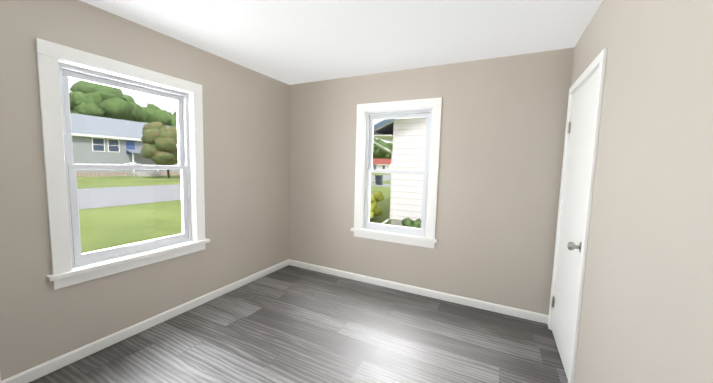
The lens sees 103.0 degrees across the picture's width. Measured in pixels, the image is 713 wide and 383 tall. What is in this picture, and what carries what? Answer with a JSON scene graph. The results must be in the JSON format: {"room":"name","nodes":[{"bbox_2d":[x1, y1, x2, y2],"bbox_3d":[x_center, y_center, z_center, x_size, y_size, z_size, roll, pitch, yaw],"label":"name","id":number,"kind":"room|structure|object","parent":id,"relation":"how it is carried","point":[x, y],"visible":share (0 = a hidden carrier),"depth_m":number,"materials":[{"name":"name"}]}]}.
{"room":"empty bedroom","nodes":[
{"label":"empty bedroom","id":0,"kind":"room"},
{"bbox_2d":[0,0,288,380],"bbox_3d":[-2.161,-0.016,1.557,0.160,2.440,5.547,4,6,26],"label":"wall","id":1,"kind":"structure","parent":0,"point":[245,145],"depth_m":2.16,"materials":[{"name":"paint"}]},
{"bbox_2d":[35,38,209,289],"bbox_3d":[-1.781,-0.183,2.282,0.252,1.566,1.118,4,6,26],"label":"window","id":2,"kind":"structure","parent":1,"relation":"in","point":[58,65],"depth_m":2.04,"materials":[{"name":"white wood"}]},
{"bbox_2d":[1,259,288,382],"bbox_3d":[-1.701,1.097,2.443,0.014,0.079,3.387,4,6,26],"label":"baseboard","id":3,"kind":"structure","parent":1,"relation":"attached to","point":[44,369],"depth_m":2.21,"materials":[{"name":"white wood"}]},
{"bbox_2d":[29,265,567,382],"bbox_3d":[-0.784,1.359,0.967,3.320,0.120,5.547,4,6,26],"label":"floor","id":4,"kind":"structure","parent":0,"point":[290,324],"depth_m":2.24,"materials":[{"name":"laminate"}]},
{"bbox_2d":[80,0,602,84],"bbox_3d":[-0.717,-1.190,0.738,3.320,0.120,5.547,4,6,26],"label":"ceiling","id":5,"kind":"structure","parent":0,"point":[290,42],"depth_m":2.17,"materials":[{"name":"paint"}]},
{"bbox_2d":[289,48,573,314],"bbox_3d":[0.532,-0.095,3.216,3.160,2.440,0.160,4,6,26],"label":"wall","id":6,"kind":"structure","parent":0,"point":[502,132],"depth_m":2.85,"materials":[{"name":"paint"}]},
{"bbox_2d":[350,97,441,247],"bbox_3d":[0.456,-0.210,3.238,1.018,1.566,0.252,4,6,26],"label":"window","id":7,"kind":"structure","parent":6,"relation":"in","point":[430,109],"depth_m":3.18,"materials":[{"name":"white"}]},
{"bbox_2d":[289,259,548,323],"bbox_3d":[0.414,1.078,3.267,3.026,0.079,0.014,4,6,26],"label":"baseboard","id":8,"kind":"structure","parent":6,"relation":"attached to","point":[514,312],"depth_m":3.06,"materials":[{"name":"white wood"}]},
{"bbox_2d":[571,0,712,382],"bbox_3d":[0.642,0.192,0.068,0.120,2.440,5.387,4,6,26],"label":"wall","id":9,"kind":"structure","parent":0,"point":[646,315],"depth_m":1.03,"materials":[{"name":"paint"}]},
{"bbox_2d":[551,69,598,378],"bbox_3d":[1.560,0.238,2.083,0.106,2.019,0.772,4,6,26],"label":"door","id":10,"kind":"structure","parent":9,"relation":"in","point":[580,127],"depth_m":2.04,"materials":[{"name":"white wood"}]},
{"bbox_2d":[548,48,606,382],"bbox_3d":[1.628,0.214,2.046,0.154,2.093,0.886,4,6,26],"label":"door frame","id":11,"kind":"structure","parent":9,"relation":"attached to","point":[597,63],"depth_m":1.74,"materials":[{"name":"white wood"}]},
{"label":"outside","id":12,"kind":"structure","parent":0,"visible":0},
{"bbox_2d":[77,173,390,253],"bbox_3d":[-37.723,-6.036,80.291,300.000,0.300,410.000,4,6,26],"label":"ground","id":13,"kind":"structure","parent":12,"point":[161,211],"depth_m":10.17,"materials":[{"name":"green plant"}]},
{"bbox_2d":[69,91,104,116],"bbox_3d":[-45.932,-9.679,43.620,9.997,13.198,10.094,4,6,26],"label":"tree","id":14,"kind":"object","parent":13,"relation":"on","point":[88,108],"depth_m":43.30,"materials":[{"name":"green plant"}]},
{"bbox_2d":[70,80,136,121],"bbox_3d":[-46.187,-11.931,52.801,13.067,16.022,11.302,4,6,26],"label":"tree","id":15,"kind":"object","parent":13,"relation":"on","point":[108,107],"depth_m":48.73,"materials":[{"name":"green plant"}]},
{"bbox_2d":[70,113,180,176],"bbox_3d":[-31.842,-6.178,39.700,13.730,7.565,28.060,4,6,26],"label":"house","id":16,"kind":"structure","parent":13,"relation":"on","point":[128,146],"depth_m":34.52,"materials":[{"name":"grey"}]},
{"bbox_2d":[117,88,140,109],"bbox_3d":[-51.772,-13.386,60.546,14.265,17.240,11.591,4,6,26],"label":"tree","id":17,"kind":"object","parent":13,"relation":"on","point":[130,99],"depth_m":61.52,"materials":[{"name":"green plant"}]},
{"bbox_2d":[135,104,176,126],"bbox_3d":[-39.189,-10.882,58.756,12.758,13.233,11.414,4,6,26],"label":"tree","id":18,"kind":"object","parent":13,"relation":"on","point":[164,117],"depth_m":53.52,"materials":[{"name":"green plant"}]},
{"bbox_2d":[140,122,177,177],"bbox_3d":[-22.120,-4.763,33.130,5.751,6.531,5.785,4,6,26],"label":"dogwood","id":19,"kind":"object","parent":13,"relation":"on","point":[168,156],"depth_m":30.94,"materials":[{"name":"green plant"}]},
{"bbox_2d":[77,175,390,209],"bbox_3d":[9.516,-2.832,56.697,16.200,0.015,410.000,4,6,26],"label":"road","id":20,"kind":"structure","parent":13,"relation":"on","point":[115,197],"depth_m":16.26,"materials":[{"name":"grey asphalt"}]},
{"bbox_2d":[375,175,382,184],"bbox_3d":[2.487,-1.277,31.397,0.700,1.055,0.840,4,6,26],"label":"bin","id":21,"kind":"object","parent":20,"relation":"on","point":[378,179],"depth_m":31.12,"materials":[{"name":"plastic"}]},
{"bbox_2d":[370,191,383,218],"bbox_3d":[0.303,0.534,10.760,1.392,1.144,1.722,4,6,26],"label":"bush","id":22,"kind":"object","parent":13,"relation":"on","point":[375,197],"depth_m":10.42,"materials":[{"name":"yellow plant"}]},
{"bbox_2d":[373,137,384,158],"bbox_3d":[6.667,-18.221,135.205,13.786,16.539,13.474,4,6,26],"label":"tree","id":23,"kind":"object","parent":13,"relation":"on","point":[376,140],"depth_m":131.09,"materials":[{"name":"green plant"}]},
{"bbox_2d":[372,159,390,169],"bbox_3d":[7.715,-10.362,111.246,13.960,5.138,10.380,4,6,26],"label":"house","id":24,"kind":"structure","parent":13,"relation":"on","point":[385,164],"depth_m":107.22,"materials":[{"name":"white"}]},
{"bbox_2d":[373,142,392,158],"bbox_3d":[13.102,-15.390,125.410,11.840,12.993,12.539,4,6,26],"label":"tree","id":25,"kind":"object","parent":13,"relation":"on","point":[381,153],"depth_m":121.61,"materials":[{"name":"green plant"}]},
{"bbox_2d":[373,117,426,225],"bbox_3d":[7.449,-1.622,12.216,10.275,5.470,11.660,4,6,26],"label":"neighbor house","id":26,"kind":"structure","parent":13,"relation":"on","point":[415,128],"depth_m":9.10,"materials":[{"name":"white wood"}]},
{"bbox_2d":[401,217,420,227],"bbox_3d":[1.725,1.053,8.491,0.825,0.590,0.804,4,6,26],"label":"bush","id":27,"kind":"object","parent":13,"relation":"on","point":[405,222],"depth_m":8.28,"materials":[{"name":"green plant"}]}
]}

